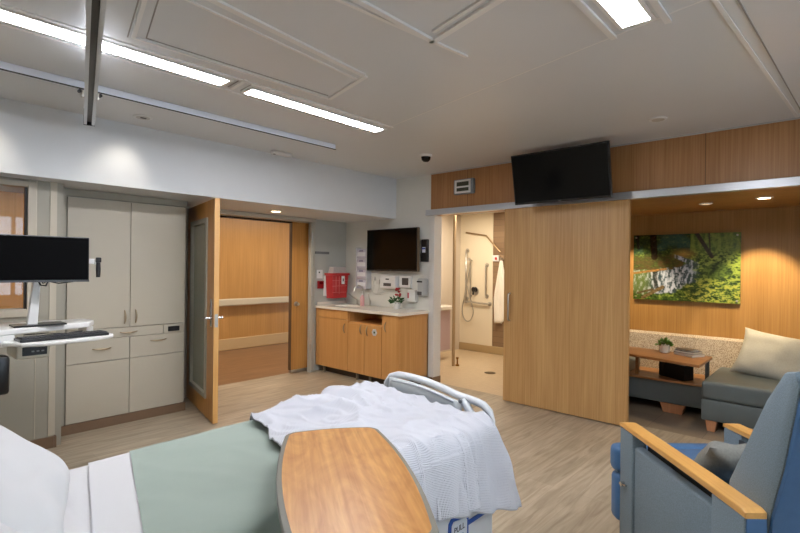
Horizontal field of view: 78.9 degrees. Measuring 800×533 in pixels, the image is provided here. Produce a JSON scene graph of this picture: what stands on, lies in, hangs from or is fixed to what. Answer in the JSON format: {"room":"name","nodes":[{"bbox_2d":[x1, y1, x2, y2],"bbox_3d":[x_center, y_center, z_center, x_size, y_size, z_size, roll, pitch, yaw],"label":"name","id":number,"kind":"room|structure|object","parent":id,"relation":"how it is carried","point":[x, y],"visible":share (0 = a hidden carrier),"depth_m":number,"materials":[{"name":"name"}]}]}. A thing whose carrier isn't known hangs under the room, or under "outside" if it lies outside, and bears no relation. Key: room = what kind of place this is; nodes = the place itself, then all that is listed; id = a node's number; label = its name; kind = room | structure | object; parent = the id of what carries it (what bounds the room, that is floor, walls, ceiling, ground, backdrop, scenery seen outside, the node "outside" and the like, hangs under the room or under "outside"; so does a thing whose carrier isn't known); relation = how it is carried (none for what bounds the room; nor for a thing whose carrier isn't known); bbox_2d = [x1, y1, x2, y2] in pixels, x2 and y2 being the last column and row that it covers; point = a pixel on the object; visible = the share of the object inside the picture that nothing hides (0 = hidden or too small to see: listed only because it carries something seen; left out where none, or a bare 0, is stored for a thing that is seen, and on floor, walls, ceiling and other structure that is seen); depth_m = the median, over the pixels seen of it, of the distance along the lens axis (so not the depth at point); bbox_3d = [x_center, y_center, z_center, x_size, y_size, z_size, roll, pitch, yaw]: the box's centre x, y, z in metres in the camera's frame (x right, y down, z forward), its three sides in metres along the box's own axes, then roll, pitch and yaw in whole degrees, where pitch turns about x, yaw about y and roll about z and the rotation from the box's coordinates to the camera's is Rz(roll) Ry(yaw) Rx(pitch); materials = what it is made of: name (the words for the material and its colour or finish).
{"room":"hospital room","nodes":[
{"label":"hospital room","id":0,"kind":"room"},
{"bbox_2d":[0,176,63,444],"bbox_3d":[-3.651,0.378,3.644,0.940,2.125,1.685,1,0,42],"label":"wall panel","id":1,"kind":"object","parent":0,"point":[17,406],"visible":0.5,"depth_m":3.83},
{"bbox_2d":[0,179,36,317],"bbox_3d":[-3.228,-0.137,3.443,0.081,1.045,1.050,1,0,42],"label":"window","id":2,"kind":"structure","parent":1,"relation":"attached to","point":[15,218],"depth_m":3.77,"materials":[{"name":"beige glass"}]},
{"bbox_2d":[30,435,55,448],"bbox_3d":[-3.402,1.398,3.380,0.240,0.090,1.645,1,0,42],"label":"baseboard","id":3,"kind":"structure","parent":1,"relation":"attached to","point":[47,442],"depth_m":3.86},
{"bbox_2d":[0,234,112,394],"bbox_3d":[-2.569,0.402,3.311,1.208,1.203,0.732,1,0,35],"label":"workstation","id":4,"kind":"object","parent":1,"relation":"attached to","point":[36,259],"visible":0.94,"depth_m":3.09,"materials":[{"name":"white plastic"}]},
{"bbox_2d":[0,234,88,280],"bbox_3d":[-2.309,-0.049,3.094,0.080,0.297,0.566,1,0,42],"label":"monitor","id":5,"kind":"object","parent":4,"relation":"on","point":[22,257],"depth_m":3.10,"materials":[{"name":"black plastic"}]},
{"bbox_2d":[2,333,112,346],"bbox_3d":[-2.136,0.465,3.086,0.256,0.023,0.606,1,0,38],"label":"keyboard tray","id":6,"kind":"object","parent":4,"relation":"on","point":[9,341],"depth_m":2.96,"materials":[{"name":"white plastic"}]},
{"bbox_2d":[14,330,108,342],"bbox_3d":[-2.143,0.442,3.100,0.145,0.022,0.480,1,0,39],"label":"keyboard","id":7,"kind":"object","parent":4,"relation":"on","point":[35,338],"visible":1,"depth_m":3.05,"materials":[{"name":"black plastic"}]},
{"bbox_2d":[96,257,101,276],"bbox_3d":[-2.051,0.005,3.308,0.035,0.135,0.030,1,0,42],"label":"barcode scanner","id":8,"kind":"object","parent":4,"relation":"in","point":[98,259],"visible":1,"depth_m":3.30,"materials":[{"name":"black plastic"}]},
{"bbox_2d":[0,97,395,222],"bbox_3d":[-2.301,-0.938,4.957,1.150,0.535,5.426,1,0,42],"label":"wall","id":9,"kind":"structure","parent":0,"point":[40,143],"depth_m":4.43,"materials":[{"name":"white paint"}]},
{"bbox_2d":[34,180,56,438],"bbox_3d":[-2.820,0.337,3.869,0.028,2.025,0.136,1,0,42],"label":"trim","id":10,"kind":"structure","parent":9,"relation":"attached to","point":[53,185],"depth_m":3.89,"materials":[{"name":"grey metal"}]},
{"bbox_2d":[219,217,289,339],"bbox_3d":[-3.323,0.094,8.089,0.100,2.300,10.500,1,0,42],"label":"wall","id":11,"kind":"structure","parent":0,"point":[253,254],"depth_m":8.76,"materials":[{"name":"brown wood"}]},
{"bbox_2d":[218,332,287,350],"bbox_3d":[-3.331,1.344,8.084,0.115,0.200,10.500,1,0,42],"label":"baseboard","id":12,"kind":"structure","parent":11,"relation":"attached to","point":[277,338],"depth_m":8.75,"materials":[{"name":"brown wood"}]},
{"bbox_2d":[219,296,288,305],"bbox_3d":[-2.807,0.615,8.493,0.132,0.120,5.200,1,0,42],"label":"handrail","id":13,"kind":"object","parent":11,"relation":"attached to","point":[284,299],"visible":0.2,"depth_m":8.63,"materials":[{"name":"beige"}]},
{"bbox_2d":[187,206,345,371],"bbox_3d":[-1.194,0.155,6.886,0.210,2.625,6.415,1,0,42],"label":"wall","id":14,"kind":"structure","parent":0,"point":[330,236],"depth_m":6.96,"materials":[{"name":"paint"}]},
{"bbox_2d":[186,198,222,423],"bbox_3d":[-2.030,0.406,4.962,0.170,2.080,1.155,1,0,-35],"label":"door","id":15,"kind":"structure","parent":14,"relation":"in","point":[203,317],"depth_m":4.83,"materials":[{"name":"brown wood"}]},
{"bbox_2d":[184,207,315,397],"bbox_3d":[-1.857,0.400,6.138,0.280,2.120,1.870,1,0,42],"label":"door frame","id":16,"kind":"structure","parent":14,"relation":"attached to","point":[312,222],"depth_m":6.34,"materials":[{"name":"beige paint"}]},
{"bbox_2d":[288,222,312,372],"bbox_3d":[-1.352,0.424,6.705,0.191,2.062,0.298,1,0,42],"label":"door","id":17,"kind":"structure","parent":14,"relation":"in","point":[298,232],"depth_m":6.71,"materials":[{"name":"brown wood"}]},
{"bbox_2d":[317,270,322,277],"bbox_3d":[-1.137,0.108,6.885,0.013,0.120,0.100,1,0,42],"label":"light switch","id":18,"kind":"object","parent":14,"relation":"attached to","point":[319,272],"visible":1,"depth_m":6.88,"materials":[{"name":"white plastic"}]},
{"bbox_2d":[317,281,323,288],"bbox_3d":[-1.123,0.258,6.892,0.027,0.110,0.100,1,0,42],"label":"alarm box","id":19,"kind":"object","parent":14,"relation":"attached to","point":[320,284],"visible":1,"depth_m":6.88,"materials":[{"name":"red plastic"}]},
{"bbox_2d":[315,251,328,253],"bbox_3d":[-1.119,-0.195,6.902,0.013,0.035,0.295,1,0,42],"label":"strip","id":20,"kind":"object","parent":14,"relation":"attached to","point":[316,252],"visible":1,"depth_m":6.89,"materials":[{"name":"grey metal"}]},
{"bbox_2d":[323,267,349,297],"bbox_3d":[-0.911,0.228,7.006,0.184,0.445,0.345,1,0,42],"label":"sharps container","id":21,"kind":"object","parent":14,"relation":"attached to","point":[335,280],"visible":1,"depth_m":6.93,"materials":[{"name":"red plastic"}]},
{"bbox_2d":[46,343,710,532],"bbox_3d":[0.416,1.525,4.675,10.250,0.080,10.500,1,0,42],"label":"floor","id":22,"kind":"structure","parent":0,"point":[562,468],"depth_m":4.31,"materials":[{"name":"plastic"}]},
{"bbox_2d":[61,188,186,435],"bbox_3d":[-2.705,0.390,4.677,0.510,2.122,1.113,1,0,42],"label":"storage cabinet","id":23,"kind":"object","parent":22,"relation":"on","point":[138,295],"visible":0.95,"depth_m":4.52,"materials":[{"name":"beige laminate"}]},
{"bbox_2d":[276,427,438,532],"bbox_3d":[-0.170,1.052,1.481,0.480,0.852,0.837,1,0,-14],"label":"table","id":24,"kind":"object","parent":22,"relation":"on","point":[351,479],"visible":1,"depth_m":1.39,"materials":[{"name":"brown wood"}]},
{"bbox_2d":[315,308,427,383],"bbox_3d":[-0.427,1.030,6.499,1.590,0.890,0.584,1,0,42],"label":"vanity cabinet","id":25,"kind":"object","parent":22,"relation":"on","point":[358,345],"visible":0.9,"depth_m":6.16,"materials":[{"name":"brown wood"}]},
{"bbox_2d":[315,300,428,315],"bbox_3d":[-0.412,0.591,6.498,1.614,0.160,0.580,1,0,42],"label":"countertop","id":26,"kind":"structure","parent":25,"relation":"on","point":[334,305],"depth_m":6.35,"materials":[{"name":"white stone"}]},
{"bbox_2d":[348,284,370,305],"bbox_3d":[-0.558,0.401,6.823,0.435,0.296,0.172,1,0,42],"label":"faucet","id":27,"kind":"object","parent":26,"relation":"on","point":[358,284],"visible":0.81,"depth_m":6.85,"materials":[{"name":"grey metal"}]},
{"bbox_2d":[360,291,363,305],"bbox_3d":[-0.531,0.447,6.770,0.071,0.205,0.059,1,0,-14],"label":"soap bottle","id":28,"kind":"object","parent":26,"relation":"on","point":[362,296],"visible":0.98,"depth_m":6.75,"materials":[{"name":"pink plastic"}]},
{"bbox_2d":[388,288,403,308],"bbox_3d":[-0.044,0.415,6.360,0.221,0.279,0.224,1,0,42],"label":"flower pot","id":29,"kind":"object","parent":26,"relation":"on","point":[397,305],"visible":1,"depth_m":6.34,"materials":[{"name":"white plastic"}]},
{"bbox_2d":[384,371,494,532],"bbox_3d":[-0.528,0.922,1.910,0.925,1.099,2.293,1,0,42],"label":"hospital bed","id":30,"kind":"object","parent":22,"relation":"on","point":[476,523],"visible":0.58,"depth_m":2.62,"materials":[{"name":"grey"}]},
{"bbox_2d":[0,452,143,532],"bbox_3d":[-0.885,0.696,1.406,1.102,0.530,0.780,1,0,42],"label":"sheet","id":31,"kind":"object","parent":30,"relation":"on","point":[102,494],"visible":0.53,"depth_m":1.54,"materials":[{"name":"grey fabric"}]},
{"bbox_2d":[0,425,69,532],"bbox_3d":[-1.089,0.572,1.246,0.395,0.333,0.680,1,0,-32],"label":"bed pillow","id":32,"kind":"object","parent":31,"relation":"on","point":[34,481],"visible":1,"depth_m":1.24,"materials":[{"name":"grey fabric"}]},
{"bbox_2d":[129,420,281,532],"bbox_3d":[-0.429,0.876,2.040,0.934,0.279,1.506,1,0,42],"label":"bedspread","id":33,"kind":"object","parent":30,"relation":"on","point":[222,479],"visible":0.34,"depth_m":1.66,"materials":[{"name":"green fabric"}]},
{"bbox_2d":[249,380,521,521],"bbox_3d":[-0.180,0.903,2.297,1.050,0.510,1.176,1,0,45],"label":"blanket","id":34,"kind":"object","parent":33,"relation":"on","point":[461,462],"visible":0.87,"depth_m":2.21,"materials":[{"name":"white fabric"}]},
{"bbox_2d":[452,215,455,365],"bbox_3d":[0.811,0.279,7.289,0.033,2.420,0.040,1,0,42],"label":"trim","id":35,"kind":"structure","parent":22,"relation":"on","point":[454,216],"depth_m":7.27,"materials":[{"name":"beige metal"}]},
{"bbox_2d":[610,372,799,532],"bbox_3d":[1.446,0.913,2.069,0.632,1.165,1.162,1,0,0],"label":"recliner chair","id":36,"kind":"object","parent":22,"relation":"on","point":[657,486],"visible":0.9,"depth_m":1.82,"materials":[{"name":"blue leather"}]},
{"bbox_2d":[646,448,701,459],"bbox_3d":[1.455,1.033,2.190,0.457,0.165,0.760,1,0,0],"label":"seat cushion","id":37,"kind":"object","parent":36,"relation":"on","point":[691,453],"depth_m":2.50,"materials":[{"name":"blue fabric"}]},
{"bbox_2d":[693,441,746,483],"bbox_3d":[1.426,0.854,2.067,0.371,0.243,0.220,1,0,-3],"label":"throw pillow","id":38,"kind":"object","parent":36,"relation":"on","point":[721,459],"visible":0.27,"depth_m":1.99,"materials":[{"name":"grey fabric"}]},
{"bbox_2d":[0,0,799,178],"bbox_3d":[0.207,-1.228,2.680,7.920,0.100,5.626,1,0,42],"label":"ceiling","id":39,"kind":"structure","parent":0,"point":[693,71],"depth_m":2.97,"materials":[{"name":"white paint"}]},
{"bbox_2d":[0,7,84,46],"bbox_3d":[-1.770,-1.195,2.433,0.178,0.007,0.380,1,0,42],"label":"recessed light","id":40,"kind":"object","parent":39,"relation":"in","point":[24,21],"depth_m":2.42,"materials":[{"name":"white plastic"}]},
{"bbox_2d":[133,114,152,119],"bbox_3d":[-2.067,-1.196,3.913,0.142,0.012,0.142,1,0,42],"label":"recessed light","id":41,"kind":"object","parent":39,"relation":"in","point":[137,116],"visible":1,"depth_m":3.89,"materials":[{"name":"white plastic"}]},
{"bbox_2d":[0,61,335,149],"bbox_3d":[-1.808,-1.173,3.464,0.045,0.052,3.475,1,0,42],"label":"rail","id":42,"kind":"object","parent":39,"relation":"attached to","point":[4,66],"visible":1,"depth_m":3.49,"materials":[{"name":"white"}]},
{"bbox_2d":[77,0,106,125],"bbox_3d":[-1.302,-1.063,2.075,0.142,0.160,3.239,1,0,-33],"label":"beam","id":43,"kind":"structure","parent":42,"relation":"hanging from","point":[95,9],"depth_m":2.30,"materials":[{"name":"metal"}]},
{"bbox_2d":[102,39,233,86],"bbox_3d":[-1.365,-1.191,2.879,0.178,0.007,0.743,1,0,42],"label":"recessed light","id":44,"kind":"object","parent":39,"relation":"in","point":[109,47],"depth_m":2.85,"materials":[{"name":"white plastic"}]},
{"bbox_2d":[271,150,291,156],"bbox_3d":[-1.237,-1.175,5.077,0.060,0.036,0.230,1,0,42],"label":"ceiling sensor","id":45,"kind":"object","parent":39,"relation":"attached to","point":[274,152],"visible":1,"depth_m":5.04,"materials":[{"name":"white plastic"}]},
{"bbox_2d":[240,87,386,132],"bbox_3d":[-0.604,-1.182,3.751,0.150,0.008,1.290,1,0,42],"label":"recessed light","id":46,"kind":"object","parent":39,"relation":"in","point":[253,92],"visible":1,"depth_m":3.66,"materials":[{"name":"white plastic"}]},
{"bbox_2d":[0,0,799,132],"bbox_3d":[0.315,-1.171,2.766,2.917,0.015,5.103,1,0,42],"label":"trim","id":47,"kind":"structure","parent":39,"relation":"attached to","point":[377,13],"depth_m":2.46,"materials":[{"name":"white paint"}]},
{"bbox_2d":[420,154,431,161],"bbox_3d":[0.274,-1.139,5.136,0.130,0.074,0.130,1,0,42],"label":"dome camera","id":48,"kind":"object","parent":39,"relation":"attached to","point":[425,157],"visible":1,"depth_m":5.10,"materials":[{"name":"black plastic"}]},
{"bbox_2d":[592,0,655,29],"bbox_3d":[0.708,-1.168,1.861,0.165,0.008,1.290,1,0,42],"label":"recessed light","id":49,"kind":"object","parent":39,"relation":"in","point":[624,14],"visible":1,"depth_m":2.23,"materials":[{"name":"white plastic"}]},
{"bbox_2d":[649,116,666,121],"bbox_3d":[2.026,-1.153,3.820,0.132,0.009,0.132,1,0,42],"label":"recessed light","id":50,"kind":"object","parent":39,"relation":"in","point":[655,119],"visible":1,"depth_m":3.80,"materials":[{"name":"white plastic"}]},
{"bbox_2d":[440,215,460,352],"bbox_3d":[0.325,0.259,8.045,0.100,2.450,2.454,1,0,42],"label":"wall","id":51,"kind":"structure","parent":0,"point":[447,221],"depth_m":8.59,"materials":[{"name":"beige paint"}]},
{"bbox_2d":[440,305,451,350],"bbox_3d":[0.438,0.935,7.716,0.519,0.780,0.780,1,0,42],"label":"sink","id":52,"kind":"object","parent":51,"relation":"attached to","point":[445,309],"visible":0.2,"depth_m":7.72,"materials":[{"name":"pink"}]},
{"bbox_2d":[441,305,451,310],"bbox_3d":[0.441,0.615,7.716,0.519,0.140,0.780,1,0,42],"label":"basin","id":53,"kind":"object","parent":52,"relation":"in","point":[443,307],"depth_m":7.69,"materials":[{"name":"white ceramic"}]},
{"bbox_2d":[459,213,493,345],"bbox_3d":[1.389,0.220,8.635,0.680,2.350,0.150,1,0,42],"label":"wall","id":54,"kind":"structure","parent":0,"point":[478,330],"depth_m":8.56,"materials":[{"name":"beige"}]},
{"bbox_2d":[465,248,468,299],"bbox_3d":[1.188,0.143,8.681,0.069,0.929,0.067,1,0,42],"label":"grab bar","id":55,"kind":"object","parent":54,"relation":"attached to","point":[467,249],"visible":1,"depth_m":8.65,"materials":[{"name":"grey metal"}]},
{"bbox_2d":[462,258,473,321],"bbox_3d":[1.213,0.413,8.623,0.139,1.137,0.269,1,0,-17],"label":"shower","id":56,"kind":"object","parent":54,"relation":"attached to","point":[468,259],"visible":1,"depth_m":8.61,"materials":[{"name":"grey metal"}]},
{"bbox_2d":[471,287,478,294],"bbox_3d":[1.302,0.434,8.556,0.148,0.148,0.082,1,0,42],"label":"shower valve","id":57,"kind":"object","parent":54,"relation":"attached to","point":[474,290],"visible":1,"depth_m":8.54,"materials":[{"name":"grey metal"}]},
{"bbox_2d":[464,300,491,305],"bbox_3d":[1.345,0.635,8.529,0.564,0.089,0.062,1,0,42],"label":"grab bar","id":58,"kind":"object","parent":54,"relation":"attached to","point":[465,301],"visible":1,"depth_m":8.47,"materials":[{"name":"grey metal"}]},
{"bbox_2d":[459,342,502,354],"bbox_3d":[2.092,1.438,7.907,2.720,0.130,0.065,1,0,42],"label":"baseboard","id":59,"kind":"structure","parent":54,"relation":"attached to","point":[462,345],"depth_m":8.47,"materials":[{"name":"beige"}]},
{"bbox_2d":[466,232,500,252],"bbox_3d":[1.439,-0.426,8.454,0.712,0.384,0.028,1,0,42],"label":"rail","id":60,"kind":"object","parent":54,"relation":"attached to","point":[466,232],"visible":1,"depth_m":8.39,"materials":[{"name":"brown metal"}]},
{"bbox_2d":[485,263,488,297],"bbox_3d":[1.490,0.246,8.405,0.069,0.609,0.067,1,0,42],"label":"grab bar","id":61,"kind":"object","parent":54,"relation":"attached to","point":[486,264],"visible":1,"depth_m":8.38,"materials":[{"name":"grey metal"}]},
{"bbox_2d":[492,212,504,346],"bbox_3d":[2.399,0.231,7.724,2.040,2.350,0.140,1,0,42],"label":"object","id":62,"kind":"structure","parent":54,"relation":"attached to","point":[499,218],"depth_m":8.29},
{"bbox_2d":[492,255,498,260],"bbox_3d":[1.635,-0.140,8.303,0.125,0.105,0.033,1,0,42],"label":"button","id":63,"kind":"object","parent":62,"relation":"attached to","point":[494,257],"visible":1,"depth_m":8.29,"materials":[{"name":"white plastic"}]},
{"bbox_3d":[1.716,-0.126,8.203,0.028,0.050,0.074,1,0,42],"label":"towel hook","id":64,"kind":"object","parent":62,"relation":"attached to","visible":0},
{"bbox_2d":[494,260,503,323],"bbox_3d":[1.713,0.429,8.178,0.303,1.061,0.052,1,0,42],"label":"towel","id":65,"kind":"object","parent":64,"relation":"hanging from","point":[499,288],"visible":0.74,"depth_m":8.21,"materials":[{"name":"white fabric"}]},
{"bbox_2d":[461,211,504,214],"bbox_3d":[1.381,-0.965,7.097,2.720,0.080,2.454,1,0,42],"label":"ceiling","id":66,"kind":"structure","parent":0,"point":[500,211],"depth_m":8.49,"materials":[{"name":"white"}]},
{"bbox_2d":[345,119,799,309],"bbox_3d":[2.020,0.172,4.765,7.820,2.660,0.120,1,0,42],"label":"wall","id":67,"kind":"structure","parent":0,"point":[771,150],"depth_m":4.52,"materials":[{"name":"brown wood"}]},
{"bbox_2d":[356,248,370,288],"bbox_3d":[-0.519,0.025,6.926,0.218,0.582,0.100,1,0,42],"label":"rack","id":68,"kind":"object","parent":67,"relation":"attached to","point":[368,273],"visible":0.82,"depth_m":6.86,"materials":[{"name":"silver metal"}]},
{"bbox_2d":[356,279,365,288],"bbox_3d":[-0.522,0.245,6.924,0.195,0.130,0.094,1,0,42],"label":"glove box","id":69,"kind":"object","parent":68,"relation":"in","point":[362,282],"visible":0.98,"depth_m":6.88,"materials":[{"name":"grey cardboard"}]},
{"bbox_2d":[357,269,365,278],"bbox_3d":[-0.521,0.103,6.924,0.195,0.130,0.094,1,0,42],"label":"glove box","id":70,"kind":"object","parent":68,"relation":"in","point":[361,273],"visible":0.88,"depth_m":6.88,"materials":[{"name":"grey cardboard"}]},
{"bbox_2d":[357,249,365,257],"bbox_3d":[-0.518,-0.181,6.924,0.195,0.130,0.094,1,0,42],"label":"glove box","id":71,"kind":"object","parent":68,"relation":"in","point":[361,253],"visible":0.7,"depth_m":6.89,"materials":[{"name":"grey cardboard"}]},
{"bbox_2d":[357,259,365,267],"bbox_3d":[-0.519,-0.039,6.924,0.195,0.130,0.094,1,0,42],"label":"glove box","id":72,"kind":"object","parent":68,"relation":"in","point":[361,263],"visible":0.7,"depth_m":6.88,"materials":[{"name":"grey cardboard"}]},
{"bbox_2d":[380,275,399,288],"bbox_3d":[-0.139,0.211,6.580,0.295,0.175,0.098,1,0,42],"label":"dispenser","id":73,"kind":"object","parent":67,"relation":"attached to","point":[388,282],"visible":0.95,"depth_m":6.52,"materials":[{"name":"white plastic"}]},
{"bbox_2d":[367,227,419,271],"bbox_3d":[-0.090,-0.221,6.520,0.947,0.565,0.126,1,0,42],"label":"television","id":74,"kind":"object","parent":67,"relation":"attached to","point":[397,249],"visible":1,"depth_m":6.43,"materials":[{"name":"black plastic"}]},
{"bbox_2d":[399,276,411,287],"bbox_3d":[0.071,0.203,6.428,0.200,0.155,0.039,1,0,42],"label":"thermostat","id":75,"kind":"object","parent":67,"relation":"attached to","point":[404,281],"visible":1,"depth_m":6.40,"materials":[{"name":"white plastic"}]},
{"bbox_2d":[407,290,417,301],"bbox_3d":[0.163,0.382,6.323,0.140,0.160,0.068,1,0,42],"label":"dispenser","id":76,"kind":"object","parent":67,"relation":"attached to","point":[412,296],"visible":0.98,"depth_m":6.29,"materials":[{"name":"white plastic"}]},
{"bbox_2d":[417,278,427,296],"bbox_3d":[0.289,0.266,6.192,0.120,0.235,0.095,1,0,42],"label":"soap dispenser","id":77,"kind":"object","parent":67,"relation":"attached to","point":[422,291],"visible":1,"depth_m":6.15,"materials":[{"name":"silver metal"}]},
{"bbox_2d":[421,239,428,261],"bbox_3d":[0.317,-0.204,6.199,0.095,0.285,0.055,1,0,42],"label":"wall phone","id":78,"kind":"object","parent":67,"relation":"attached to","point":[424,242],"visible":1,"depth_m":6.18,"materials":[{"name":"black plastic"}]},
{"bbox_2d":[427,375,440,382],"bbox_3d":[0.425,1.440,6.206,0.102,0.090,0.165,1,0,42],"label":"baseboard","id":79,"kind":"structure","parent":67,"relation":"attached to","point":[437,378],"depth_m":6.17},
{"bbox_2d":[428,215,441,376],"bbox_3d":[0.442,0.420,6.203,0.085,2.130,0.152,1,0,42],"label":"door frame","id":80,"kind":"structure","parent":67,"relation":"attached to","point":[435,222],"depth_m":6.16,"materials":[{"name":"white metal"}]},
{"bbox_2d":[454,178,474,194],"bbox_3d":[0.763,-0.952,5.796,0.285,0.180,0.060,1,0,42],"label":"wall clock","id":81,"kind":"object","parent":67,"relation":"attached to","point":[462,186],"visible":1,"depth_m":5.76,"materials":[{"name":"grey plastic"}]},
{"bbox_2d":[511,140,612,204],"bbox_3d":[1.620,-0.875,4.773,0.965,0.497,0.422,1,0,42],"label":"television","id":82,"kind":"object","parent":67,"relation":"attached to","point":[579,172],"visible":1,"depth_m":4.61,"materials":[{"name":"black plastic"}]},
{"bbox_2d":[425,176,799,215],"bbox_3d":[2.006,-0.661,4.651,4.500,0.069,0.080,1,0,42],"label":"trim rail","id":83,"kind":"object","parent":67,"relation":"attached to","point":[785,182],"visible":0.9,"depth_m":4.32,"materials":[{"name":"metal"}]},
{"bbox_2d":[503,199,630,424],"bbox_3d":[1.634,0.417,4.955,1.307,2.138,0.094,1,0,42],"label":"door","id":84,"kind":"structure","parent":83,"relation":"attached to","point":[567,266],"depth_m":4.89,"materials":[{"name":"brown wood"}]},
{"bbox_2d":[431,117,799,174],"bbox_3d":[2.046,-1.152,4.666,4.470,0.012,0.012,1,0,42],"label":"trim","id":85,"kind":"structure","parent":67,"relation":"attached to","point":[798,117],"depth_m":4.27,"materials":[{"name":"wood"}]},
{"bbox_2d":[629,396,752,441],"bbox_3d":[3.208,1.555,4.736,3.200,0.080,1.454,1,0,42],"label":"floor","id":86,"kind":"structure","parent":0,"point":[643,412],"depth_m":4.77,"materials":[{"name":"wood"}]},
{"bbox_2d":[629,329,779,431],"bbox_3d":[3.263,1.139,4.780,2.965,0.752,1.090,1,0,42],"label":"lounge sofa","id":87,"kind":"object","parent":86,"relation":"on","point":[725,396],"visible":0.49,"depth_m":4.96,"materials":[{"name":"fabric"}]},
{"bbox_2d":[629,356,639,370],"bbox_3d":[2.327,1.129,5.553,0.530,0.168,0.875,1,0,42],"label":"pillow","id":88,"kind":"object","parent":87,"relation":"on","point":[631,359],"depth_m":5.49,"materials":[{"name":"beige fabric"}]},
{"bbox_2d":[629,366,704,386],"bbox_3d":[2.912,1.177,5.221,0.778,0.020,0.580,1,0,42],"label":"shelf","id":89,"kind":"object","parent":87,"relation":"attached to","point":[646,373],"depth_m":5.15,"materials":[{"name":"brown wood"}]},
{"bbox_2d":[629,346,711,380],"bbox_3d":[2.668,1.035,5.075,0.935,0.256,0.785,1,0,42],"label":"table","id":90,"kind":"object","parent":87,"relation":"on","point":[671,365],"visible":0.7,"depth_m":4.96,"materials":[{"name":"brown wood"}]},
{"bbox_2d":[655,337,672,352],"bbox_3d":[2.804,0.825,5.149,0.189,0.166,0.182,1,0,-18],"label":"potted succulent","id":91,"kind":"object","parent":90,"relation":"on","point":[664,348],"visible":1,"depth_m":5.11,"materials":[{"name":"beige ceramic"}]},
{"bbox_2d":[659,344,669,352],"bbox_3d":[2.801,0.865,5.149,0.102,0.087,0.104,1,0,42],"label":"pot","id":92,"kind":"object","parent":91,"relation":"attached to","point":[664,348],"depth_m":5.11,"materials":[{"name":"beige ceramic"}]},
{"bbox_2d":[673,351,704,357],"bbox_3d":[2.957,0.897,4.979,0.170,0.026,0.220,1,0,-19],"label":"magazine","id":93,"kind":"object","parent":90,"relation":"on","point":[676,353],"visible":0.76,"depth_m":4.89,"materials":[{"name":"beige paper"}]},
{"bbox_2d":[674,349,701,354],"bbox_3d":[2.960,0.874,5.004,0.160,0.020,0.200,1,0,-31],"label":"magazine","id":94,"kind":"object","parent":93,"relation":"on","point":[675,350],"visible":0.74,"depth_m":4.95,"materials":[{"name":"beige paper"}]},
{"bbox_2d":[675,347,697,351],"bbox_3d":[2.962,0.858,5.029,0.130,0.012,0.180,1,0,-12],"label":"magazine","id":95,"kind":"object","parent":94,"relation":"on","point":[680,348],"visible":1,"depth_m":5.00,"materials":[{"name":"beige paper"}]},
{"bbox_2d":[702,367,779,407],"bbox_3d":[3.692,1.144,4.279,1.637,0.168,0.925,1,0,42],"label":"seat cushion","id":96,"kind":"object","parent":87,"relation":"on","point":[726,387],"depth_m":4.38,"materials":[{"name":"leather"}]},
{"bbox_2d":[729,327,799,379],"bbox_3d":[3.602,0.874,4.654,0.306,0.509,0.715,1,0,-38],"label":"throw pillow","id":97,"kind":"object","parent":87,"relation":"on","point":[766,355],"visible":0.94,"depth_m":4.65,"materials":[{"name":"beige fabric"}]},
{"bbox_2d":[630,206,799,338],"bbox_3d":[3.712,0.440,5.203,3.100,2.160,0.100,1,0,42],"label":"wall","id":98,"kind":"structure","parent":0,"point":[770,237],"depth_m":5.17,"materials":[{"name":"brown wood"}]},
{"bbox_2d":[633,232,740,303],"bbox_3d":[3.234,0.012,5.543,1.072,0.766,0.043,1,0,42],"label":"landscape picture","id":99,"kind":"object","parent":98,"relation":"attached to","point":[697,267],"visible":1,"depth_m":5.49,"materials":[{"name":"green"}]},
{"bbox_2d":[631,188,799,215],"bbox_3d":[3.225,-0.650,4.728,3.200,0.070,1.474,1,0,42],"label":"ceiling","id":100,"kind":"structure","parent":0,"point":[786,197],"depth_m":4.71,"materials":[{"name":"brown wood"}]},
{"bbox_2d":[755,196,772,198],"bbox_3d":[3.241,-0.610,4.332,0.132,0.009,0.132,1,0,42],"label":"recessed light","id":101,"kind":"object","parent":100,"relation":"attached to","point":[766,197],"visible":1,"depth_m":4.30,"materials":[{"name":"white plastic"}]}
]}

